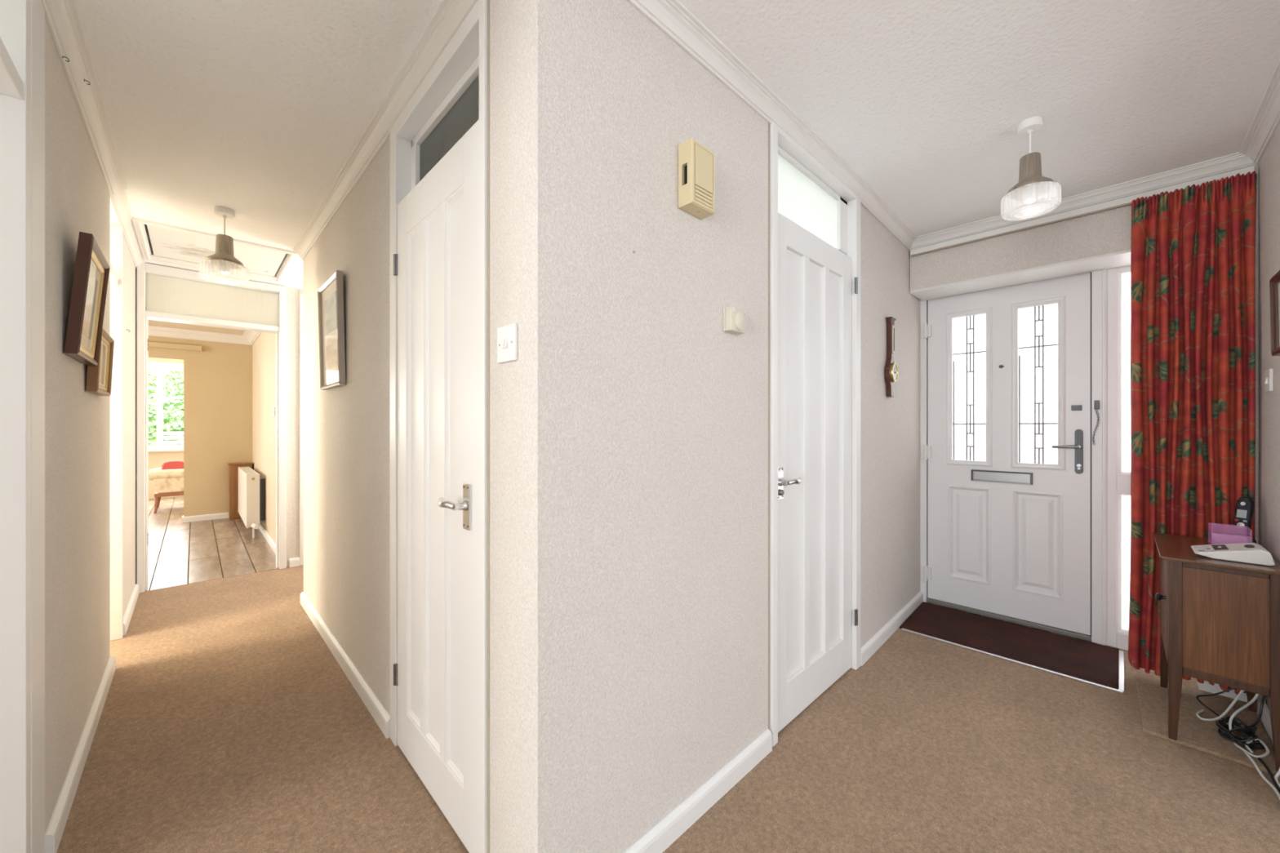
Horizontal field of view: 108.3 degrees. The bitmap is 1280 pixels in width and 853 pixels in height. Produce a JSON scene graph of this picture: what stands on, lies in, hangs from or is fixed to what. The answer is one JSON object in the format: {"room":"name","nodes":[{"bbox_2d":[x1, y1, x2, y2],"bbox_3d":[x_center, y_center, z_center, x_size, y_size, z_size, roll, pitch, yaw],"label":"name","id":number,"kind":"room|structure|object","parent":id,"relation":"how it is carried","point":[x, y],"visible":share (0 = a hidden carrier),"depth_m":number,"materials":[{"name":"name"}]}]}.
{"room":"entryway","nodes":[
{"label":"entryway","id":0,"kind":"room"},
{"bbox_2d":[44,17,135,833],"bbox_3d":[-1.746,0.005,1.300,0.130,2.330,5.305,0,0,-44],"label":"wall","id":1,"kind":"structure","parent":0,"point":[77,196],"depth_m":1.52,"materials":[{"name":"paint"}]},
{"bbox_2d":[0,0,44,852],"bbox_3d":[-1.267,0.010,0.810,0.129,2.320,1.055,0,0,-44],"label":"trim","id":2,"kind":"structure","parent":1,"relation":"attached to","point":[22,22],"depth_m":1.09,"materials":[{"name":"white"}]},
{"bbox_2d":[44,655,115,852],"bbox_3d":[-2.063,1.135,1.736,0.018,0.070,1.353,0,0,-44],"label":"baseboard","id":3,"kind":"structure","parent":1,"relation":"attached to","point":[53,835],"depth_m":1.52,"materials":[{"name":"white wood"}]},
{"bbox_2d":[64,231,109,365],"bbox_3d":[-1.878,-0.415,1.579,0.058,0.380,0.400,0,0,-44],"label":"framed picture","id":4,"kind":"object","parent":1,"relation":"attached to","point":[91,270],"visible":1,"depth_m":1.54,"materials":[{"name":"brown wood"}]},
{"bbox_2d":[81,270,97,339],"bbox_3d":[-1.879,-0.415,1.578,0.018,0.213,0.224,0,0,-44],"label":"print","id":5,"kind":"object","parent":4,"relation":"attached to","point":[91,294],"depth_m":1.59},
{"bbox_2d":[85,328,114,395],"bbox_3d":[-2.153,-0.253,1.849,0.039,0.245,0.370,0,0,-44],"label":"framed picture","id":6,"kind":"object","parent":1,"relation":"attached to","point":[99,379],"visible":0.77,"depth_m":1.87,"materials":[{"name":"brown wood"}]},
{"bbox_2d":[98,342,106,384],"bbox_3d":[-2.153,-0.253,1.848,0.008,0.157,0.237,0,0,-44],"label":"print","id":7,"kind":"object","parent":6,"relation":"attached to","point":[103,354],"depth_m":1.88},
{"bbox_2d":[110,196,123,640],"bbox_3d":[-2.755,0.010,2.351,0.136,2.320,0.490,0,0,-44],"label":"trim","id":8,"kind":"structure","parent":1,"relation":"attached to","point":[116,228],"depth_m":2.54,"materials":[{"name":"white wood"}]},
{"bbox_2d":[110,189,146,268],"bbox_3d":[-3.026,-1.137,2.751,0.050,0.047,1.438,0,0,-44],"label":"trim","id":9,"kind":"structure","parent":1,"relation":"attached to","point":[120,201],"depth_m":2.62,"materials":[{"name":"white"}]},
{"bbox_2d":[123,584,138,635],"bbox_3d":[-3.200,1.135,2.909,0.018,0.070,0.900,0,0,-44],"label":"baseboard","id":10,"kind":"structure","parent":1,"relation":"attached to","point":[127,615],"depth_m":2.83,"materials":[{"name":"white wood"}]},
{"bbox_2d":[148,358,183,498],"bbox_3d":[-6.579,0.005,4.631,4.155,2.330,6.200,0,0,-44],"label":"wall","id":11,"kind":"structure","parent":0,"point":[156,459],"depth_m":7.57,"materials":[{"name":"beige paint"}]},
{"bbox_2d":[148,361,183,452],"bbox_3d":[-8.386,-0.323,7.007,2.550,1.455,0.170,0,0,-44],"label":"window","id":12,"kind":"structure","parent":11,"relation":"in","point":[159,366],"depth_m":7.56,"materials":[{"name":"white plastic"}]},
{"bbox_2d":[148,325,261,345],"bbox_3d":[-5.511,-1.121,3.667,3.954,0.099,2.929,0,0,-44],"label":"trim","id":13,"kind":"structure","parent":11,"relation":"attached to","point":[249,337],"depth_m":5.69,"materials":[{"name":"white wood"}]},
{"bbox_2d":[182,512,275,554],"bbox_3d":[-4.343,1.135,4.828,0.661,0.070,3.120,0,0,-44],"label":"baseboard","id":14,"kind":"structure","parent":11,"relation":"attached to","point":[271,542],"depth_m":5.67,"materials":[{"name":"white wood"}]},
{"bbox_2d":[148,335,252,516],"bbox_3d":[-6.605,0.000,4.731,4.055,2.340,0.120,0,0,-44],"label":"wall","id":15,"kind":"structure","parent":0,"point":[218,378],"depth_m":5.83,"materials":[{"name":"beige paint"}]},
{"bbox_2d":[148,341,201,351],"bbox_3d":[-6.325,-0.965,4.883,2.470,0.070,0.050,0,0,-44],"label":"track","id":16,"kind":"object","parent":15,"relation":"attached to","point":[154,344],"visible":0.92,"depth_m":5.56,"materials":[{"name":"beige wood"}]},
{"bbox_2d":[135,267,303,584],"bbox_3d":[-2.901,0.005,3.954,2.130,2.330,0.120,0,0,-44],"label":"wall","id":17,"kind":"structure","parent":0,"point":[292,294],"depth_m":3.87,"materials":[{"name":"paint"}]},
{"bbox_2d":[137,262,303,593],"bbox_3d":[-3.216,0.007,3.633,0.988,2.325,0.155,0,0,-44],"label":"door frame","id":18,"kind":"structure","parent":17,"relation":"in","point":[164,293],"depth_m":3.52,"materials":[{"name":"white wood"}]},
{"bbox_2d":[288,556,299,567],"bbox_3d":[-2.889,1.135,3.869,0.070,0.070,0.018,0,0,-44],"label":"baseboard","id":19,"kind":"structure","parent":17,"relation":"attached to","point":[295,562],"depth_m":3.86,"materials":[{"name":"white wood"}]},
{"bbox_2d":[252,0,510,852],"bbox_3d":[-3.734,0.000,4.741,0.189,2.340,9.990,0,0,-44],"label":"wall","id":20,"kind":"structure","parent":0,"point":[347,427],"depth_m":1.97,"materials":[{"name":"paint"}]},
{"bbox_2d":[238,466,265,538],"bbox_3d":[-4.459,0.835,5.308,0.162,0.668,1.407,0,0,-44],"label":"radiator","id":21,"kind":"object","parent":20,"relation":"attached to","point":[251,488],"visible":1,"depth_m":4.89,"materials":[{"name":"white metal"}]},
{"bbox_2d":[272,407,275,416],"bbox_3d":[-3.501,-0.142,4.421,0.014,0.085,0.085,0,0,-44],"label":"light switch","id":22,"kind":"object","parent":20,"relation":"attached to","point":[273,408],"visible":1,"depth_m":4.40,"materials":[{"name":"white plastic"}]},
{"bbox_2d":[317,270,345,390],"bbox_3d":[-1.595,-0.476,2.386,0.042,0.548,0.450,0,0,-44],"label":"framed picture","id":23,"kind":"object","parent":20,"relation":"attached to","point":[331,294],"visible":1,"depth_m":2.37,"materials":[{"name":"silver metal"}]},
{"bbox_2d":[324,290,337,335],"bbox_3d":[-1.595,-0.580,2.386,0.005,0.186,0.270,0,0,-44],"label":"print","id":24,"kind":"object","parent":23,"relation":"attached to","point":[331,304],"depth_m":2.38},
{"bbox_2d":[325,339,337,374],"bbox_3d":[-1.592,-0.355,2.389,0.005,0.153,0.270,0,0,-44],"label":"print","id":25,"kind":"object","parent":23,"relation":"attached to","point":[331,345],"depth_m":2.38},
{"bbox_2d":[299,591,390,738],"bbox_3d":[-1.594,1.135,2.405,0.018,0.070,1.864,0,0,-44],"label":"baseboard","id":26,"kind":"structure","parent":20,"relation":"attached to","point":[378,712],"depth_m":2.12,"materials":[{"name":"white wood"}]},
{"bbox_2d":[390,0,489,852],"bbox_3d":[-0.643,0.025,1.476,0.163,2.290,0.786,0,0,-44],"label":"door","id":27,"kind":"structure","parent":20,"relation":"in","point":[440,140],"depth_m":1.40,"materials":[{"name":"white wood"}]},
{"bbox_2d":[497,323,517,363],"bbox_3d":[-0.320,-0.198,1.106,0.015,0.086,0.086,0,0,-44],"label":"light switch","id":28,"kind":"object","parent":20,"relation":"attached to","point":[507,335],"visible":1,"depth_m":1.10,"materials":[{"name":"white plastic"}]},
{"bbox_2d":[41,0,1279,259],"bbox_3d":[-0.108,-1.134,2.233,3.524,0.052,4.174,0,0,-44],"label":"trim","id":29,"kind":"structure","parent":20,"relation":"attached to","point":[672,17],"depth_m":1.71,"materials":[{"name":"white paint"}]},
{"bbox_2d":[56,496,1279,852],"bbox_3d":[-3.677,1.230,3.814,7.200,0.120,11.605,0,0,-44],"label":"floor","id":30,"kind":"structure","parent":0,"point":[228,723],"depth_m":1.62,"materials":[{"name":"carpet"}]},
{"bbox_2d":[148,467,183,513],"bbox_3d":[-6.493,0.747,6.694,0.884,0.853,0.682,0,0,-44],"label":"armchair","id":31,"kind":"object","parent":30,"relation":"on","point":[167,482],"visible":0.4,"depth_m":6.30,"materials":[{"name":"beige fabric"}]},
{"bbox_2d":[161,460,183,470],"bbox_3d":[-6.619,0.605,6.578,0.256,0.240,0.090,0,0,-44],"label":"cushion","id":32,"kind":"object","parent":31,"relation":"on","point":[172,464],"visible":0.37,"depth_m":6.54,"materials":[{"name":"red fabric"}]},
{"bbox_2d":[227,462,253,519],"bbox_3d":[-5.106,0.818,5.911,0.237,0.704,0.218,0,0,-44],"label":"wooden box","id":33,"kind":"object","parent":30,"relation":"on","point":[233,514],"visible":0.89,"depth_m":5.80,"materials":[{"name":"brown wood"}]},
{"bbox_2d":[899,601,1124,693],"bbox_3d":[1.998,1.165,2.545,0.554,0.010,0.919,0,0,-44],"label":"door mat","id":34,"kind":"object","parent":30,"relation":"on","point":[1076,659],"visible":1,"depth_m":2.46,"materials":[{"name":"brown fabric"}]},
{"bbox_2d":[1136,681,1279,777],"bbox_3d":[2.200,1.163,1.817,0.480,0.014,0.332,0,0,-44],"label":"carpet offcut","id":35,"kind":"object","parent":30,"relation":"on","point":[1193,732],"visible":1,"depth_m":1.78,"materials":[{"name":"brown carpet"}]},
{"bbox_2d":[1195,688,1235,719],"bbox_3d":[2.353,1.036,1.865,0.123,0.239,0.134,0,0,4],"label":"cable","id":36,"kind":"object","parent":35,"relation":"on","point":[1230,689],"visible":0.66,"depth_m":1.88,"materials":[{"name":"black plastic"}]},
{"bbox_2d":[1152,532,1279,772],"bbox_3d":[2.222,0.818,1.806,0.558,0.676,0.293,0,0,-44],"label":"base cabinet","id":37,"kind":"object","parent":35,"relation":"on","point":[1220,620],"visible":0.94,"depth_m":1.64,"materials":[{"name":"brown wood"}]},
{"bbox_2d":[1211,533,1248,544],"bbox_3d":[2.336,0.438,1.834,0.100,0.084,0.098,0,0,-44],"label":"box","id":38,"kind":"object","parent":37,"relation":"on","point":[1216,539],"visible":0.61,"depth_m":1.82,"materials":[{"name":"purple plastic"}]},
{"bbox_2d":[1191,542,1275,565],"bbox_3d":[2.156,0.452,1.690,0.150,0.052,0.176,0,0,-44],"label":"telephone","id":39,"kind":"object","parent":37,"relation":"on","point":[1247,553],"visible":1,"depth_m":1.65,"materials":[{"name":"white plastic"}]},
{"bbox_2d":[1244,544,1254,547],"bbox_3d":[2.185,0.430,1.659,0.060,0.007,0.022,0,0,-44],"label":"speaker grille","id":40,"kind":"object","parent":39,"relation":"attached to","point":[1245,545],"depth_m":1.66,"materials":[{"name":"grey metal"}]},
{"bbox_2d":[1230,497,1256,543],"bbox_3d":[2.451,0.384,1.887,0.069,0.192,0.068,0,0,-44],"label":"cordless phone","id":41,"kind":"object","parent":37,"relation":"on","point":[1245,506],"visible":0.7,"depth_m":1.88,"materials":[{"name":"black plastic"}]},
{"bbox_2d":[1195,689,1244,720],"bbox_3d":[2.294,1.037,1.804,0.096,0.241,0.164,0,0,-44],"label":"cable","id":42,"kind":"object","parent":35,"relation":"on","point":[1242,691],"visible":0.68,"depth_m":1.79,"materials":[{"name":"white plastic"}]},
{"bbox_2d":[1215,716,1265,749],"bbox_3d":[2.212,1.123,1.709,0.153,0.057,0.108,0,0,-44],"label":"cable bundle","id":43,"kind":"object","parent":35,"relation":"on","point":[1223,731],"visible":0.95,"depth_m":1.70,"materials":[{"name":"black plastic"}]},
{"bbox_2d":[1228,693,1269,758],"bbox_3d":[2.216,1.038,1.685,0.214,0.242,0.089,0,0,-38],"label":"cable","id":44,"kind":"object","parent":35,"relation":"on","point":[1256,695],"visible":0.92,"depth_m":1.68,"materials":[{"name":"white plastic"}]},
{"bbox_2d":[1244,695,1265,728],"bbox_3d":[2.263,1.036,1.716,0.032,0.238,0.095,0,0,-2],"label":"cable","id":45,"kind":"object","parent":35,"relation":"on","point":[1263,699],"visible":0.62,"depth_m":1.68,"materials":[{"name":"black plastic"}]},
{"bbox_2d":[1242,750,1279,799],"bbox_3d":[2.000,1.159,1.449,0.022,0.022,0.494,0,0,39],"label":"cable","id":46,"kind":"object","parent":30,"relation":"on","point":[1273,788],"visible":1,"depth_m":1.54,"materials":[{"name":"white plastic"}]},
{"bbox_2d":[1257,757,1279,792],"bbox_3d":[2.034,1.158,1.464,0.011,0.022,0.363,0,0,40],"label":"cable","id":47,"kind":"object","parent":30,"relation":"on","point":[1260,759],"visible":1,"depth_m":1.53,"materials":[{"name":"black plastic"}]},
{"bbox_2d":[1274,768,1279,787],"bbox_3d":[2.067,1.138,1.489,0.164,0.060,0.026,0,0,-40],"label":"cable","id":48,"kind":"object","parent":30,"relation":"on","point":[1277,774],"visible":1,"depth_m":1.52,"materials":[{"name":"white plastic"}]},
{"bbox_2d":[75,0,1279,335],"bbox_3d":[-3.677,-1.225,3.814,7.200,0.130,11.605,0,0,-44],"label":"ceiling","id":49,"kind":"structure","parent":0,"point":[253,108],"depth_m":1.59,"materials":[{"name":"white paint"}]},
{"bbox_2d":[132,217,297,282],"bbox_3d":[-2.841,-1.202,3.128,0.744,0.117,0.852,0,0,-44],"label":"trim","id":50,"kind":"structure","parent":49,"relation":"attached to","point":[140,224],"depth_m":3.10,"materials":[{"name":"white"}]},
{"bbox_2d":[146,224,286,276],"bbox_3d":[-2.814,-1.163,3.099,0.640,0.022,0.688,0,0,-44],"label":"hatch","id":51,"kind":"object","parent":50,"relation":"attached to","point":[165,242],"visible":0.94,"depth_m":3.05,"materials":[{"name":"beige plastic"}]},
{"bbox_2d":[204,205,244,274],"bbox_3d":[-2.218,-0.967,2.471,0.199,0.385,0.199,0,0,-44],"label":"pendant lamp","id":52,"kind":"object","parent":49,"relation":"hanging from","point":[224,258],"visible":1,"depth_m":2.45,"materials":[{"name":"white plastic"}]},
{"bbox_2d":[1006,115,1056,204],"bbox_3d":[1.489,-0.988,1.766,0.177,0.344,0.177,0,0,-44],"label":"pendant lamp","id":53,"kind":"object","parent":49,"relation":"hanging from","point":[1031,184],"visible":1,"depth_m":1.75,"materials":[{"name":"white plastic"}]},
{"bbox_2d":[510,0,919,852],"bbox_3d":[0.826,0.005,2.130,3.057,2.330,0.149,0,0,-45],"label":"wall","id":54,"kind":"structure","parent":0,"point":[639,424],"depth_m":1.24,"materials":[{"name":"paint"}]},
{"bbox_2d":[678,137,715,219],"bbox_3d":[0.168,-0.724,1.359,0.108,0.183,0.053,0,0,-44],"label":"door chime","id":55,"kind":"object","parent":54,"relation":"attached to","point":[696,162],"visible":1,"depth_m":1.33,"materials":[{"name":"beige plastic"}]},
{"bbox_2d":[694,143,712,208],"bbox_3d":[0.185,-0.724,1.341,0.080,0.158,0.005,0,0,-44],"label":"grille","id":56,"kind":"object","parent":55,"relation":"attached to","point":[703,155],"depth_m":1.34,"materials":[{"name":"beige plastic"}]},
{"bbox_2d":[623,728,772,852],"bbox_3d":[0.037,1.135,1.422,0.978,0.070,0.254,0,0,-44],"label":"baseboard","id":57,"kind":"structure","parent":54,"relation":"attached to","point":[668,829],"depth_m":1.40,"materials":[{"name":"white wood"}]},
{"bbox_2d":[723,306,746,335],"bbox_3d":[0.313,-0.346,1.509,0.086,0.080,0.042,0,0,-44],"label":"thermostat","id":58,"kind":"object","parent":54,"relation":"attached to","point":[734,318],"visible":1,"depth_m":1.49,"materials":[{"name":"beige plastic"}]},
{"bbox_2d":[768,120,860,746],"bbox_3d":[0.751,0.025,1.995,0.839,2.290,0.150,0,0,-44],"label":"door","id":59,"kind":"structure","parent":54,"relation":"in","point":[814,218],"depth_m":1.93,"materials":[{"name":"white wood"}]},
{"bbox_2d":[884,316,897,397],"bbox_3d":[1.405,-0.386,2.584,0.132,0.441,0.041,0,0,-44],"label":"barometer","id":60,"kind":"object","parent":54,"relation":"attached to","point":[891,367],"visible":1,"depth_m":2.57,"materials":[{"name":"brown wood"}]},
{"bbox_2d":[860,591,923,666],"bbox_3d":[1.477,1.135,2.674,0.018,0.070,1.144,0,0,44],"label":"baseboard","id":61,"kind":"structure","parent":54,"relation":"attached to","point":[875,642],"depth_m":2.56,"materials":[{"name":"white wood"}]},
{"bbox_2d":[910,164,1257,687],"bbox_3d":[2.318,0.005,2.519,0.365,2.330,1.420,0,0,-44],"label":"wall","id":62,"kind":"structure","parent":0,"point":[1109,231],"depth_m":2.47,"materials":[{"name":"paint"}]},
{"bbox_2d":[920,268,1106,645],"bbox_3d":[2.187,0.140,2.804,0.118,2.060,0.907,0,0,-44],"label":"door","id":63,"kind":"structure","parent":62,"relation":"in","point":[1013,379],"depth_m":2.75,"materials":[{"name":"white plastic"}]},
{"bbox_2d":[910,248,1130,301],"bbox_3d":[2.192,-0.845,2.579,0.264,0.014,1.160,0,0,-44],"label":"trim","id":64,"kind":"structure","parent":62,"relation":"attached to","point":[1122,258],"depth_m":2.57,"materials":[{"name":"white paint"}]},
{"bbox_2d":[910,165,1254,256],"bbox_3d":[2.141,-1.079,2.419,0.030,0.039,1.298,0,0,-44],"label":"track","id":65,"kind":"object","parent":62,"relation":"attached to","point":[1126,201],"visible":0.91,"depth_m":2.36,"materials":[{"name":"white"}]},
{"bbox_2d":[1128,170,1257,694],"bbox_3d":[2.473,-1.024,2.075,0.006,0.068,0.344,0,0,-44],"label":"curtain","id":66,"kind":"object","parent":65,"relation":"hanging from","point":[1193,248],"visible":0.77,"depth_m":2.05,"materials":[{"name":"fabric"}]},
{"bbox_2d":[1106,265,1130,650],"bbox_3d":[2.632,0.140,2.373,0.076,2.060,0.333,0,0,-44],"label":"window","id":67,"kind":"structure","parent":62,"relation":"in","point":[1118,279],"depth_m":2.44,"materials":[{"name":"white plastic"}]},
{"bbox_2d":[1257,123,1279,700],"bbox_3d":[1.340,0.005,0.645,3.645,2.330,0.120,0,0,-44],"label":"wall","id":68,"kind":"structure","parent":0,"point":[1268,166],"depth_m":1.82,"materials":[{"name":"paint"}]},
{"bbox_2d":[1199,680,1273,746],"bbox_3d":[2.254,1.135,1.721,0.834,0.070,0.160,0,0,-44],"label":"baseboard","id":69,"kind":"structure","parent":68,"relation":"attached to","point":[1265,720],"depth_m":1.90,"materials":[{"name":"white wood"}]},
{"bbox_2d":[1265,696,1269,710],"bbox_3d":[2.243,0.978,1.628,0.090,0.105,0.039,0,0,-44],"label":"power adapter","id":70,"kind":"object","parent":68,"relation":"attached to","point":[1266,697],"visible":0.15,"depth_m":1.65,"materials":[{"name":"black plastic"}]},
{"bbox_2d":[1264,368,1272,392],"bbox_3d":[2.438,-0.178,1.798,0.086,0.086,0.014,0,0,-44],"label":"light switch","id":71,"kind":"object","parent":68,"relation":"attached to","point":[1268,373],"visible":1,"depth_m":1.78,"materials":[{"name":"white plastic"}]},
{"bbox_2d":[1269,270,1279,355],"bbox_3d":[2.172,-0.395,1.554,0.345,0.280,0.025,0,0,-44],"label":"framed picture","id":72,"kind":"object","parent":68,"relation":"attached to","point":[1274,282],"visible":1,"depth_m":1.66,"materials":[{"name":"brown wood"}]},
{"label":"outside","id":73,"kind":"structure","parent":0,"visible":0},
{"bbox_3d":[-13.603,1.345,11.229,20.000,0.150,12.950,0,0,-44],"label":"garden","id":74,"kind":"object","parent":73,"visible":0},
{"bbox_2d":[148,368,183,445],"bbox_3d":[-12.268,-0.331,10.916,9.654,3.376,1.254,0,0,-44],"label":"hedge","id":75,"kind":"object","parent":74,"relation":"on","point":[172,380],"visible":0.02,"depth_m":11.22,"materials":[{"name":"green plant"}]},
{"bbox_2d":[162,431,183,445],"bbox_3d":[-9.341,0.670,9.359,0.560,1.200,0.501,0,0,-44],"label":"garden chair","id":76,"kind":"object","parent":74,"relation":"on","point":[163,433],"visible":0.04,"depth_m":9.46,"materials":[{"name":"white plastic"}]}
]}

